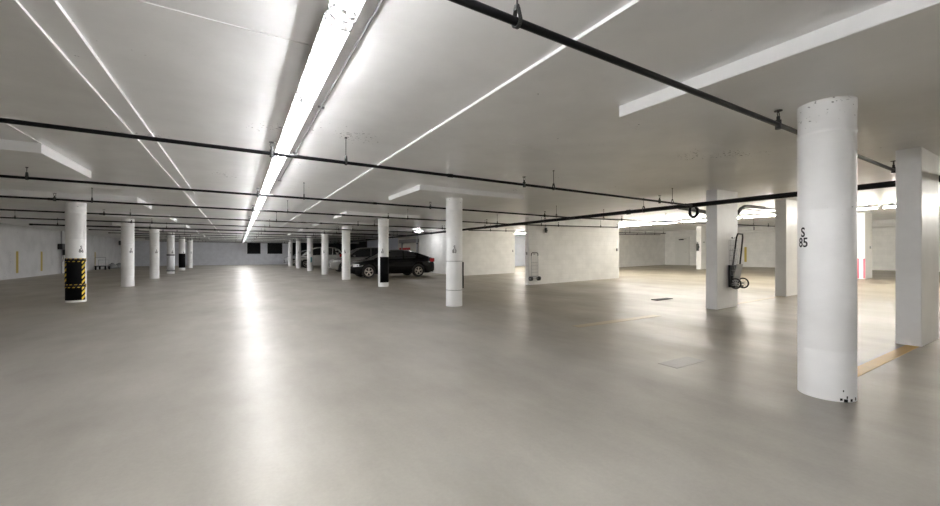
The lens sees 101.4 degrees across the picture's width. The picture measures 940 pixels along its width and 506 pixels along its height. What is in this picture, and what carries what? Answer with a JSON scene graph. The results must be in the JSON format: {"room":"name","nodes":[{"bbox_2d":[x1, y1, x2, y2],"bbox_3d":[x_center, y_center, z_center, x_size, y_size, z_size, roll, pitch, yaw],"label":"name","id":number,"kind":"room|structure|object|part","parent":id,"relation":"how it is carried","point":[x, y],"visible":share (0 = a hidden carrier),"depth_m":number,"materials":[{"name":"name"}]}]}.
{"room":"parking garage","nodes":[
{"label":"parking garage","id":0,"kind":"room"},
{"bbox_2d":[0,223,120,279],"bbox_3d":[-18.801,-0.115,12.605,0.203,2.900,59.400,0,0,-31],"label":"wall","id":1,"kind":"structure","parent":0,"point":[25,251],"depth_m":21.40,"materials":[{"name":"paint"}]},
{"bbox_2d":[58,231,64,273],"bbox_3d":[-25.422,-0.100,24.056,0.240,2.650,0.950,0,0,-31],"label":"pipe","id":2,"kind":"object","parent":1,"relation":"attached to","point":[61,246],"visible":0.78,"depth_m":23.91,"materials":[{"name":"grey metal"}]},
{"bbox_2d":[135,239,358,243],"bbox_3d":[-23.686,-1.375,42.702,22.500,0.220,0.400,0,0,-31],"label":"trim","id":3,"kind":"structure","parent":1,"relation":"attached to","point":[135,239],"depth_m":41.63,"materials":[{"name":"paint"}]},
{"bbox_2d":[0,0,227,239],"bbox_3d":[-16.169,-1.855,16.410,8.640,0.820,63.200,0,0,-31],"label":"ceiling","id":4,"kind":"structure","parent":0,"point":[36,85],"depth_m":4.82,"materials":[{"name":"paint"}]},
{"bbox_2d":[0,189,151,209],"bbox_3d":[-10.163,-1.380,9.930,2.760,0.130,2.000,0,0,-31],"label":"trim","id":5,"kind":"structure","parent":4,"relation":"attached to","point":[6,192],"depth_m":9.50,"materials":[{"name":"paint"}]},
{"bbox_2d":[87,212,176,221],"bbox_3d":[-12.975,-1.380,14.598,2.760,0.130,2.000,0,0,-31],"label":"trim","id":6,"kind":"structure","parent":4,"relation":"attached to","point":[89,216],"depth_m":14.34,"materials":[{"name":"paint"}]},
{"bbox_2d":[112,222,190,227],"bbox_3d":[-15.788,-1.380,19.266,2.760,0.130,2.000,0,0,-31],"label":"trim","id":7,"kind":"structure","parent":4,"relation":"attached to","point":[113,223],"depth_m":18.56,"materials":[{"name":"paint"}]},
{"bbox_2d":[138,229,198,233],"bbox_3d":[-18.601,-1.380,23.934,2.760,0.130,2.000,0,0,-31],"label":"trim","id":8,"kind":"structure","parent":4,"relation":"attached to","point":[141,230],"depth_m":23.55,"materials":[{"name":"paint"}]},
{"bbox_2d":[159,233,204,236],"bbox_3d":[-21.491,-1.380,28.731,2.760,0.130,2.000,0,0,-31],"label":"trim","id":9,"kind":"structure","parent":4,"relation":"attached to","point":[160,234],"depth_m":28.25,"materials":[{"name":"paint"}]},
{"bbox_2d":[175,237,208,238],"bbox_3d":[-24.381,-1.380,33.527,2.760,0.130,2.000,0,0,-31],"label":"trim","id":10,"kind":"structure","parent":4,"relation":"attached to","point":[175,237],"depth_m":32.98,"materials":[{"name":"paint"}]},
{"bbox_2d":[135,241,287,265],"bbox_3d":[-27.655,-0.075,41.829,14.800,2.820,0.200,0,0,-31],"label":"wall","id":11,"kind":"structure","parent":0,"point":[204,253],"depth_m":41.80,"materials":[{"name":"paint"}]},
{"bbox_2d":[247,243,260,253],"bbox_3d":[-24.521,-0.630,43.682,1.320,1.270,0.100,0,0,-31],"label":"window","id":12,"kind":"structure","parent":11,"relation":"in","point":[247,243],"depth_m":43.65,"materials":[{"name":"black glass"}]},
{"bbox_2d":[267,243,281,253],"bbox_3d":[-22.693,-0.630,44.783,1.550,1.270,0.100,0,0,-31],"label":"window","id":13,"kind":"structure","parent":11,"relation":"in","point":[278,246],"depth_m":44.67,"materials":[{"name":"black glass"}]},
{"bbox_2d":[248,243,355,258],"bbox_3d":[-21.217,-0.165,47.809,15.400,3.000,3.800,0,0,-31],"label":"wall","id":14,"kind":"structure","parent":0,"point":[250,245],"depth_m":49.03,"materials":[{"name":"black"}]},
{"bbox_2d":[356,236,418,252],"bbox_3d":[-7.900,-0.165,38.496,0.200,3.000,25.900,0,0,-31],"label":"wall","id":15,"kind":"structure","parent":0,"point":[393,243],"depth_m":38.08,"materials":[{"name":"paint"}]},
{"bbox_2d":[399,239,418,251],"bbox_3d":[-5.409,-0.050,33.867,0.290,2.430,4.000,0,0,-31],"label":"door","id":16,"kind":"structure","parent":15,"relation":"in","point":[412,247],"depth_m":33.69,"materials":[{"name":"beige paint"}]},
{"bbox_2d":[419,227,464,275],"bbox_3d":[-0.791,-0.115,24.274,2.700,2.900,5.800,0,0,-31],"label":"wall","id":17,"kind":"structure","parent":0,"point":[431,245],"depth_m":23.66,"materials":[{"name":"paint"}]},
{"bbox_2d":[0,264,939,505],"bbox_3d":[-2.010,1.178,24.941,41.700,0.714,63.200,0,0,-31],"label":"floor","id":18,"kind":"structure","parent":0,"point":[272,384],"depth_m":3.24,"materials":[{"name":"concrete"}]},
{"bbox_2d":[64,202,86,302],"bbox_3d":[-10.161,-0.045,9.927,0.406,2.580,0.403,0,0,-31],"label":"round column","id":19,"kind":"structure","parent":18,"relation":"on","point":[75,260],"depth_m":9.79,"materials":[{"name":"paint"}]},
{"bbox_2d":[94,257,110,269],"bbox_3d":[-28.576,0.754,29.949,0.700,0.958,1.320,0,0,-31],"label":"trolley","id":20,"kind":"object","parent":18,"relation":"on","point":[105,265],"visible":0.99,"depth_m":29.60,"materials":[{"name":"black metal"}]},
{"bbox_2d":[107,263,117,268],"bbox_3d":[-29.874,0.995,32.193,0.660,0.480,0.922,0,0,-31],"label":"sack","id":21,"kind":"object","parent":18,"relation":"on","point":[113,266],"visible":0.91,"depth_m":32.02,"materials":[{"name":"grey fabric"}]},
{"bbox_2d":[121,219,134,286],"bbox_3d":[-12.975,-0.045,14.598,0.396,2.580,0.396,0,0,-31],"label":"round column","id":22,"kind":"structure","parent":18,"relation":"on","point":[127,229],"depth_m":14.45,"materials":[{"name":"paint"}]},
{"bbox_2d":[149,229,158,278],"bbox_3d":[-15.788,-0.045,19.266,0.396,2.580,0.396,0,0,-31],"label":"round column","id":23,"kind":"structure","parent":18,"relation":"on","point":[153,233],"depth_m":19.12,"materials":[{"name":"paint"}]},
{"bbox_2d":[167,232,174,273],"bbox_3d":[-18.601,-0.045,23.934,0.410,2.580,0.410,0,0,-31],"label":"round column","id":24,"kind":"structure","parent":18,"relation":"on","point":[170,238],"depth_m":23.78,"materials":[{"name":"paint"}]},
{"bbox_2d":[179,237,184,269],"bbox_3d":[-21.490,-0.045,28.729,0.404,2.580,0.399,0,0,-31],"label":"round column","id":25,"kind":"structure","parent":18,"relation":"on","point":[181,239],"depth_m":28.57,"materials":[{"name":"paint"}]},
{"bbox_2d":[187,239,192,267],"bbox_3d":[-24.381,-0.045,33.527,0.396,2.580,0.396,0,0,-31],"label":"round column","id":26,"kind":"structure","parent":18,"relation":"on","point":[189,242],"depth_m":33.39,"materials":[{"name":"paint"}]},
{"bbox_2d":[288,242,292,265],"bbox_3d":[-17.808,-0.045,38.188,0.396,2.580,0.396,0,0,-31],"label":"round column","id":27,"kind":"structure","parent":18,"relation":"on","point":[290,244],"depth_m":38.04,"materials":[{"name":"paint"}]},
{"bbox_2d":[284,250,306,265],"bbox_3d":[-17.796,0.391,41.931,4.435,1.688,2.160,0,0,-31],"label":"hatchback","id":28,"kind":"object","parent":18,"relation":"on","point":[303,251],"visible":0.2,"depth_m":40.51,"materials":[{"name":"grey paint"}]},
{"bbox_2d":[296,238,300,267],"bbox_3d":[-14.763,-0.045,33.135,0.396,2.580,0.396,0,0,-31],"label":"round column","id":29,"kind":"structure","parent":18,"relation":"on","point":[298,243],"depth_m":32.96,"materials":[{"name":"paint"}]},
{"bbox_2d":[307,236,312,270],"bbox_3d":[-11.563,-0.045,27.824,0.396,2.580,0.396,0,0,-31],"label":"round column","id":30,"kind":"structure","parent":18,"relation":"on","point":[309,240],"depth_m":27.66,"materials":[{"name":"paint"}]},
{"bbox_2d":[295,247,341,267],"bbox_3d":[-13.787,0.301,35.182,3.935,1.868,2.120,0,0,-31],"label":"minivan","id":31,"kind":"object","parent":18,"relation":"on","point":[317,251],"visible":0.41,"depth_m":34.42,"materials":[{"name":"grey paint"}]},
{"bbox_2d":[321,232,328,274],"bbox_3d":[-8.673,-0.045,23.027,0.396,2.580,0.396,0,0,-31],"label":"round column","id":32,"kind":"structure","parent":18,"relation":"on","point":[324,236],"depth_m":22.86,"materials":[{"name":"paint"}]},
{"bbox_2d":[342,226,349,279],"bbox_3d":[-5.964,-0.045,18.530,0.396,2.580,0.396,0,0,-31],"label":"round column","id":33,"kind":"structure","parent":18,"relation":"on","point":[345,233],"depth_m":18.36,"materials":[{"name":"paint"}]},
{"bbox_2d":[328,247,377,271],"bbox_3d":[-7.400,0.391,26.422,4.435,1.688,2.160,0,0,-31],"label":"grey crossover","id":34,"kind":"object","parent":18,"relation":"on","point":[357,254],"visible":0.31,"depth_m":25.46,"materials":[{"name":"grey paint"}]},
{"bbox_2d":[378,219,388,286],"bbox_3d":[-3.284,-0.045,14.598,0.398,2.580,0.398,0,0,-31],"label":"round column","id":35,"kind":"structure","parent":18,"relation":"on","point":[383,224],"depth_m":14.44,"materials":[{"name":"paint"}]},
{"bbox_2d":[350,249,433,277],"bbox_3d":[-4.322,0.499,20.839,4.585,1.473,2.120,0,0,-31],"label":"sedan","id":36,"kind":"object","parent":18,"relation":"on","point":[406,262],"visible":0.87,"depth_m":20.30,"materials":[{"name":"black paint"}]},
{"bbox_2d":[416,233,417,252],"bbox_3d":[-3.581,-0.110,26.096,0.140,2.630,0.140,0,0,-31],"label":"riser pipe","id":37,"kind":"object","parent":18,"relation":"on","point":[416,233],"visible":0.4,"depth_m":26.05,"materials":[{"name":"grey metal"}]},
{"bbox_2d":[446,197,463,306],"bbox_3d":[-0.372,-0.045,9.191,0.427,2.580,0.426,0,0,-31],"label":"round column","id":38,"kind":"structure","parent":18,"relation":"on","point":[454,264],"depth_m":9.01,"materials":[{"name":"paint"}]},
{"bbox_2d":[651,298,672,300],"bbox_3d":[5.141,1.215,10.301,0.680,0.024,0.180,0,0,-31],"label":"floor drain","id":39,"kind":"object","parent":18,"relation":"on","point":[658,299],"visible":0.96,"depth_m":10.20,"materials":[{"name":"grey metal"}]},
{"bbox_2d":[696,226,705,268],"bbox_3d":[14.398,-0.374,23.946,0.580,2.674,0.320,0,0,-31],"label":"square column","id":40,"kind":"structure","parent":18,"relation":"on","point":[700,230],"depth_m":23.82,"materials":[{"name":"paint"}]},
{"bbox_2d":[706,189,737,309],"bbox_3d":[5.799,-0.101,8.803,0.920,2.680,0.305,0,0,-31],"label":"square column","id":41,"kind":"structure","parent":18,"relation":"on","point":[721,220],"depth_m":8.63,"materials":[{"name":"paint"}]},
{"bbox_2d":[728,233,748,288],"bbox_3d":[6.079,0.165,8.697,0.410,1.251,0.255,0,0,-31],"label":"hand truck","id":42,"kind":"object","parent":41,"relation":"attached to","point":[734,271],"visible":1,"depth_m":8.68,"materials":[{"name":"black metal"}]},
{"bbox_3d":[6.063,0.108,8.723,0.362,1.138,0.149,0,0,-31],"label":"handle frame","id":43,"kind":"part","parent":42,"relation":"part of","materials":[{"name":"black"}]},
{"bbox_2d":[775,199,796,296],"bbox_3d":[8.948,-0.169,10.843,0.920,2.680,0.260,0,0,-31],"label":"square column","id":44,"kind":"structure","parent":18,"relation":"on","point":[785,209],"depth_m":10.62,"materials":[{"name":"paint"}]},
{"bbox_2d":[797,95,857,402],"bbox_3d":[3.139,-0.045,3.393,0.396,2.580,0.396,0,0,-31],"label":"round column","id":45,"kind":"structure","parent":18,"relation":"on","point":[827,130],"depth_m":3.25,"materials":[{"name":"paint"}]},
{"bbox_2d":[857,213,871,278],"bbox_3d":[16.152,-0.325,15.739,0.926,2.680,0.270,0,0,-31],"label":"square column","id":46,"kind":"structure","parent":18,"relation":"on","point":[864,220],"depth_m":15.55,"materials":[{"name":"paint"}]},
{"bbox_2d":[896,147,938,346],"bbox_3d":[6.353,-0.092,5.462,1.000,2.664,0.240,0,0,-31],"label":"square column","id":47,"kind":"structure","parent":18,"relation":"on","point":[917,168],"depth_m":5.23,"materials":[{"name":"paint"}]},
{"bbox_2d":[4,0,939,241],"bbox_3d":[-0.211,-1.835,26.025,37.500,0.860,63.201,0,0,-31],"label":"ceiling","id":48,"kind":"structure","parent":0,"point":[216,72],"depth_m":3.71,"materials":[{"name":"paint"}]},
{"bbox_2d":[0,139,90,178],"bbox_3d":[-7.298,-1.380,5.176,2.760,0.130,2.000,0,0,-31],"label":"trim","id":49,"kind":"structure","parent":48,"relation":"attached to","point":[39,159],"depth_m":5.54,"materials":[{"name":"paint"}]},
{"bbox_2d":[0,215,433,232],"bbox_3d":[-9.724,-1.258,15.565,18.288,0.383,0.064,0,0,-31],"label":"pipe","id":50,"kind":"object","parent":48,"relation":"hanging from","point":[14,217],"visible":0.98,"depth_m":15.07,"materials":[{"name":"black metal"}]},
{"bbox_2d":[29,218,408,235],"bbox_3d":[-10.459,-1.255,19.149,15.848,0.389,0.080,0,0,-31],"label":"pipe","id":51,"kind":"object","parent":48,"relation":"hanging from","point":[57,224],"visible":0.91,"depth_m":18.14,"materials":[{"name":"black metal"}]},
{"bbox_2d":[159,241,304,243],"bbox_3d":[-22.425,-1.258,39.726,15.108,0.383,0.064,0,0,-31],"label":"pipe","id":52,"kind":"object","parent":48,"relation":"hanging from","point":[159,241],"visible":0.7,"depth_m":38.84,"materials":[{"name":"black metal"}]},
{"bbox_2d":[108,232,358,238],"bbox_3d":[-13.609,-1.258,25.191,15.008,0.383,0.064,0,0,-31],"label":"pipe","id":53,"kind":"object","parent":48,"relation":"hanging from","point":[108,232],"visible":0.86,"depth_m":24.35,"materials":[{"name":"black metal"}]},
{"bbox_2d":[0,209,466,229],"bbox_3d":[-7.995,-1.258,12.695,18.288,0.383,0.064,0,0,-31],"label":"pipe","id":54,"kind":"object","parent":48,"relation":"hanging from","point":[103,213],"visible":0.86,"depth_m":12.46,"materials":[{"name":"black metal"}]},
{"bbox_2d":[88,229,389,237],"bbox_3d":[-11.871,-1.258,22.326,14.988,0.383,0.064,0,0,-31],"label":"pipe","id":55,"kind":"object","parent":48,"relation":"hanging from","point":[88,229],"visible":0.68,"depth_m":21.50,"materials":[{"name":"black metal"}]},
{"bbox_2d":[135,237,351,241],"bbox_3d":[-17.058,-1.258,30.876,15.048,0.383,0.064,0,0,-31],"label":"pipe","id":56,"kind":"object","parent":48,"relation":"hanging from","point":[135,237],"visible":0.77,"depth_m":30.26,"materials":[{"name":"black metal"}]},
{"bbox_2d":[159,240,334,243],"bbox_3d":[-20.817,-1.258,37.076,15.088,0.383,0.064,0,0,-31],"label":"pipe","id":57,"kind":"object","parent":48,"relation":"hanging from","point":[159,240],"visible":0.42,"depth_m":36.05,"materials":[{"name":"black metal"}]},
{"bbox_2d":[135,234,362,240],"bbox_3d":[-15.320,-1.258,28.012,15.028,0.383,0.064,0,0,-31],"label":"pipe","id":58,"kind":"object","parent":48,"relation":"hanging from","point":[256,234],"visible":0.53,"depth_m":27.30,"materials":[{"name":"black metal"}]},
{"bbox_2d":[164,239,341,242],"bbox_3d":[-18.899,-1.258,33.912,15.068,0.383,0.064,0,0,-31],"label":"pipe","id":59,"kind":"object","parent":48,"relation":"hanging from","point":[164,239],"visible":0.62,"depth_m":33.41,"materials":[{"name":"black metal"}]},
{"bbox_2d":[0,188,513,224],"bbox_3d":[-6.189,-1.258,9.697,18.288,0.383,0.064,0,0,-31],"label":"pipe","id":60,"kind":"object","parent":48,"relation":"hanging from","point":[54,198],"visible":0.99,"depth_m":9.59,"materials":[{"name":"metal"}]},
{"bbox_2d":[255,201,263,208],"bbox_3d":[-5.766,-1.375,10.548,0.166,0.149,1.212,0,0,-31],"label":"fluorescent light","id":61,"kind":"object","parent":48,"relation":"attached to","point":[258,205],"visible":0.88,"depth_m":10.43,"materials":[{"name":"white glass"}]},
{"bbox_2d":[257,196,266,203],"bbox_3d":[-5.095,-1.375,9.434,0.166,0.149,1.212,0,0,-31],"label":"fluorescent light","id":62,"kind":"object","parent":48,"relation":"attached to","point":[262,199],"visible":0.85,"depth_m":9.34,"materials":[{"name":"white plastic"}]},
{"bbox_2d":[260,185,270,196],"bbox_3d":[-4.424,-1.375,8.321,0.166,0.149,1.212,0,0,-31],"label":"fluorescent light","id":63,"kind":"object","parent":48,"relation":"attached to","point":[263,190],"visible":0.66,"depth_m":8.15,"materials":[{"name":"white plastic"}]},
{"bbox_2d":[263,174,276,188],"bbox_3d":[-3.753,-1.375,7.207,0.166,0.149,1.212,0,0,-31],"label":"fluorescent light","id":64,"kind":"object","parent":48,"relation":"attached to","point":[269,182],"visible":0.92,"depth_m":7.18,"materials":[{"name":"white plastic"}]},
{"bbox_2d":[267,157,284,177],"bbox_3d":[-3.082,-1.375,6.094,0.166,0.149,1.212,0,0,-31],"label":"fluorescent light","id":65,"kind":"object","parent":48,"relation":"attached to","point":[275,167],"visible":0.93,"depth_m":6.05,"materials":[{"name":"white plastic"}]},
{"bbox_2d":[273,132,296,162],"bbox_3d":[-2.411,-1.375,4.980,0.166,0.149,1.212,0,0,-31],"label":"fluorescent light","id":66,"kind":"object","parent":48,"relation":"attached to","point":[284,145],"visible":0.77,"depth_m":4.81,"materials":[{"name":"white plastic"}]},
{"bbox_2d":[0,167,574,218],"bbox_3d":[-4.620,-1.258,7.093,18.288,0.383,0.064,0,0,-31],"label":"pipe","id":67,"kind":"object","parent":48,"relation":"hanging from","point":[26,177],"visible":0.88,"depth_m":7.22,"materials":[{"name":"metal"}]},
{"bbox_2d":[274,239,303,240],"bbox_3d":[-17.808,-1.370,38.188,2.700,0.110,2.000,0,0,-31],"label":"trim","id":68,"kind":"structure","parent":48,"relation":"attached to","point":[274,239],"depth_m":37.39,"materials":[{"name":"paint"}]},
{"bbox_2d":[280,236,316,238],"bbox_3d":[-14.763,-1.370,33.135,2.700,0.110,2.000,0,0,-31],"label":"trim","id":69,"kind":"structure","parent":48,"relation":"attached to","point":[284,237],"depth_m":33.09,"materials":[{"name":"paint"}]},
{"bbox_2d":[282,90,315,139],"bbox_3d":[-1.740,-1.375,3.867,0.166,0.149,1.212,0,0,-31],"label":"fluorescent light","id":70,"kind":"object","parent":48,"relation":"attached to","point":[300,109],"visible":0.98,"depth_m":3.74,"materials":[{"name":"white plastic"}]},
{"bbox_2d":[288,233,331,235],"bbox_3d":[-11.563,-1.370,27.824,2.700,0.110,2.000,0,0,-31],"label":"trim","id":71,"kind":"structure","parent":48,"relation":"attached to","point":[290,234],"depth_m":26.84,"materials":[{"name":"paint"}]},
{"bbox_2d":[298,229,351,232],"bbox_3d":[-8.673,-1.370,23.027,2.700,0.110,2.000,0,0,-31],"label":"trim","id":72,"kind":"structure","parent":48,"relation":"attached to","point":[300,230],"depth_m":22.51,"materials":[{"name":"paint"}]},
{"bbox_2d":[297,7,353,100],"bbox_3d":[-1.069,-1.375,2.753,0.166,0.149,1.212,0,0,-31],"label":"fluorescent light","id":73,"kind":"object","parent":48,"relation":"attached to","point":[332,34],"visible":0.98,"depth_m":2.58,"materials":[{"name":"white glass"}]},
{"bbox_2d":[331,15,335,26],"bbox_3d":[-0.795,-1.351,2.236,0.032,0.063,0.024,0,0,-31],"label":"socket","id":74,"kind":"object","parent":73,"relation":"attached to","point":[333,21],"depth_m":2.23,"materials":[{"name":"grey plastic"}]},
{"bbox_2d":[341,17,347,29],"bbox_3d":[-0.740,-1.351,2.269,0.032,0.063,0.024,0,0,-31],"label":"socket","id":75,"kind":"object","parent":73,"relation":"attached to","point":[344,25],"depth_m":2.26,"materials":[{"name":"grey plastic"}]},
{"bbox_2d":[278,0,383,180],"bbox_3d":[-0.028,-1.437,1.402,0.060,0.024,14.430,0,0,-31],"label":"conduit","id":76,"kind":"object","parent":48,"relation":"attached to","point":[380,1],"visible":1,"depth_m":3.01,"materials":[{"name":"grey metal"}]},
{"bbox_2d":[313,222,377,228],"bbox_3d":[-5.964,-1.370,18.530,2.700,0.110,2.000,0,0,-31],"label":"trim","id":77,"kind":"structure","parent":48,"relation":"attached to","point":[314,225],"depth_m":17.95,"materials":[{"name":"paint"}]},
{"bbox_2d":[0,118,692,205],"bbox_3d":[-2.782,-1.258,4.044,18.288,0.383,0.064,0,0,-31],"label":"pipe","id":78,"kind":"object","parent":48,"relation":"hanging from","point":[271,152],"visible":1,"depth_m":4.39,"materials":[{"name":"black metal"}]},
{"bbox_2d":[328,0,365,22],"bbox_3d":[-0.398,-1.375,1.640,0.166,0.149,1.212,0,0,-31],"label":"fluorescent light","id":79,"kind":"object","parent":48,"relation":"attached to","point":[352,6],"visible":1,"depth_m":2.11,"materials":[{"name":"white plastic"}]},
{"bbox_2d":[335,1,341,16],"bbox_3d":[-0.728,-1.351,2.124,0.032,0.063,0.024,0,0,-31],"label":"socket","id":80,"kind":"object","parent":79,"relation":"attached to","point":[336,9],"depth_m":2.11,"materials":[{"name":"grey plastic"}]},
{"bbox_2d":[346,5,352,19],"bbox_3d":[-0.673,-1.351,2.157,0.032,0.063,0.024,0,0,-31],"label":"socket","id":81,"kind":"object","parent":79,"relation":"attached to","point":[348,13],"depth_m":2.14,"materials":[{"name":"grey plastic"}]},
{"bbox_2d":[334,211,419,221],"bbox_3d":[-3.513,-1.370,14.462,2.700,0.110,2.000,0,0,-31],"label":"trim","id":82,"kind":"structure","parent":48,"relation":"attached to","point":[346,212],"depth_m":13.95,"materials":[{"name":"paint"}]},
{"bbox_2d":[389,185,523,207],"bbox_3d":[-0.362,-1.370,9.437,2.720,0.110,1.920,0,0,-31],"label":"trim","id":83,"kind":"structure","parent":48,"relation":"attached to","point":[426,194],"depth_m":8.99,"materials":[{"name":"paint"}]},
{"bbox_2d":[468,224,665,233],"bbox_3d":[6.375,-1.368,21.353,15.041,0.644,0.064,0,0,-31],"label":"pipe","id":84,"kind":"object","parent":48,"relation":"hanging from","point":[490,224],"visible":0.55,"depth_m":18.47,"materials":[{"name":"black metal"}]},
{"bbox_2d":[525,217,622,227],"bbox_3d":[4.352,-1.291,15.990,6.041,0.431,0.064,0,0,-31],"label":"pipe","id":85,"kind":"object","parent":48,"relation":"hanging from","point":[558,225],"visible":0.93,"depth_m":15.88,"materials":[{"name":"black metal"}]},
{"bbox_2d":[328,175,939,244],"bbox_3d":[-3.798,-1.121,23.688,0.272,0.607,50.500,0,0,-31],"label":"pipe","id":86,"kind":"object","parent":48,"relation":"hanging from","point":[886,184],"visible":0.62,"depth_m":8.91,"materials":[{"name":"metal"}]},
{"bbox_2d":[619,233,659,234],"bbox_3d":[9.290,-1.478,26.145,12.101,0.534,0.064,0,0,-31],"label":"pipe","id":87,"kind":"object","parent":48,"relation":"hanging from","point":[625,233],"visible":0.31,"depth_m":27.91,"materials":[{"name":"black metal"}]},
{"bbox_2d":[630,222,653,225],"bbox_3d":[8.693,-1.501,19.481,0.166,0.149,1.212,0,0,-31],"label":"fluorescent light","id":88,"kind":"object","parent":48,"relation":"attached to","point":[648,223],"visible":1,"depth_m":19.46,"materials":[{"name":"white plastic"}]},
{"bbox_2d":[654,220,679,224],"bbox_3d":[9.364,-1.501,18.368,0.166,0.149,1.212,0,0,-31],"label":"fluorescent light","id":89,"kind":"object","parent":48,"relation":"attached to","point":[655,223],"visible":0.79,"depth_m":18.40,"materials":[{"name":"white plastic"}]},
{"bbox_2d":[448,0,895,172],"bbox_3d":[-1.059,-1.292,1.183,18.288,0.314,0.064,0,0,-31],"label":"pipe","id":90,"kind":"object","parent":48,"relation":"hanging from","point":[516,22],"visible":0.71,"depth_m":2.31,"materials":[{"name":"black metal"}]},
{"bbox_2d":[584,209,774,226],"bbox_3d":[10.606,-1.388,16.267,17.041,0.604,0.064,0,0,-31],"label":"pipe","id":91,"kind":"object","parent":48,"relation":"hanging from","point":[603,218],"visible":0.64,"depth_m":13.98,"materials":[{"name":"black metal"}]},
{"bbox_2d":[680,218,705,221],"bbox_3d":[10.035,-1.501,17.254,0.166,0.149,1.212,0,0,-31],"label":"fluorescent light","id":92,"kind":"object","parent":48,"relation":"attached to","point":[702,219],"visible":0.7,"depth_m":17.19,"materials":[{"name":"white plastic"}]},
{"bbox_2d":[679,205,774,214],"bbox_3d":[10.193,-1.277,12.301,12.242,0.614,0.144,0,0,-31],"label":"pipe","id":93,"kind":"object","parent":48,"relation":"hanging from","point":[743,207],"visible":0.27,"depth_m":10.83,"materials":[{"name":"silver metal"}]},
{"bbox_2d":[743,213,774,217],"bbox_3d":[11.377,-1.501,15.027,0.166,0.149,1.212,0,0,-31],"label":"fluorescent light","id":94,"kind":"object","parent":48,"relation":"attached to","point":[771,214],"visible":0.84,"depth_m":15.06,"materials":[{"name":"white plastic"}]},
{"bbox_2d":[619,0,939,153],"bbox_3d":[3.148,-1.370,3.403,2.614,0.110,2.300,0,0,-31],"label":"soffit","id":95,"kind":"object","parent":48,"relation":"attached to","point":[886,56],"depth_m":2.99,"materials":[{"name":"paint"}]},
{"bbox_2d":[738,222,939,232],"bbox_3d":[22.345,-1.579,19.009,0.180,0.409,21.500,0,0,-31],"label":"pipe","id":96,"kind":"object","parent":48,"relation":"attached to","point":[875,225],"visible":0.18,"depth_m":24.32,"materials":[{"name":"white"}]},
{"bbox_2d":[857,205,878,210],"bbox_3d":[12.719,-1.501,12.800,0.166,0.149,1.212,0,0,-31],"label":"fluorescent light","id":97,"kind":"object","parent":48,"relation":"attached to","point":[869,207],"visible":0.39,"depth_m":12.45,"materials":[{"name":"white plastic"}]},
{"bbox_2d":[882,201,939,208],"bbox_3d":[13.389,-1.501,11.687,0.166,0.149,1.212,0,0,-31],"label":"fluorescent light","id":98,"kind":"object","parent":48,"relation":"attached to","point":[892,205],"visible":0.34,"depth_m":12.03,"materials":[{"name":"white plastic"}]},
{"bbox_2d":[515,234,524,240],"bbox_3d":[4.560,-0.265,28.666,11.000,3.200,7.400,0,0,-31],"label":"wall","id":99,"kind":"structure","parent":0,"point":[517,237],"depth_m":32.52,"materials":[{"name":"paint"}]},
{"bbox_2d":[515,241,524,265],"bbox_3d":[4.337,-0.013,32.523,1.200,2.100,0.142,0,0,-31],"label":"door","id":100,"kind":"structure","parent":99,"relation":"in","point":[519,245],"depth_m":32.45,"materials":[{"name":"paint"}]},
{"bbox_2d":[465,227,664,275],"bbox_3d":[7.600,-0.315,26.043,18.500,3.300,0.230,0,0,-31],"label":"wall","id":101,"kind":"structure","parent":0,"point":[486,252],"depth_m":22.70,"materials":[{"name":"paint"}]},
{"bbox_2d":[525,217,618,284],"bbox_3d":[4.550,-0.145,16.465,5.410,2.960,0.290,0,0,-31],"label":"wall","id":102,"kind":"structure","parent":0,"point":[565,253],"depth_m":16.24,"materials":[{"name":"paint"}]},
{"bbox_2d":[529,252,540,280],"bbox_3d":[2.542,0.498,15.080,0.500,1.113,0.170,0,0,-31],"label":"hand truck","id":103,"kind":"object","parent":102,"relation":"attached to","point":[532,277],"visible":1,"depth_m":15.05,"materials":[{"name":"grey metal"}]},
{"bbox_2d":[665,217,939,271],"bbox_3d":[22.643,-0.315,19.189,0.204,3.300,27.500,0,0,-31],"label":"wall","id":104,"kind":"structure","parent":0,"point":[758,250],"depth_m":24.93,"materials":[{"name":"paint"}]},
{"bbox_2d":[675,237,689,264],"bbox_3d":[16.230,-0.209,29.486,0.158,2.160,1.080,0,0,-31],"label":"door","id":105,"kind":"structure","parent":104,"relation":"in","point":[682,244],"depth_m":29.46,"materials":[{"name":"white paint"}]}
]}

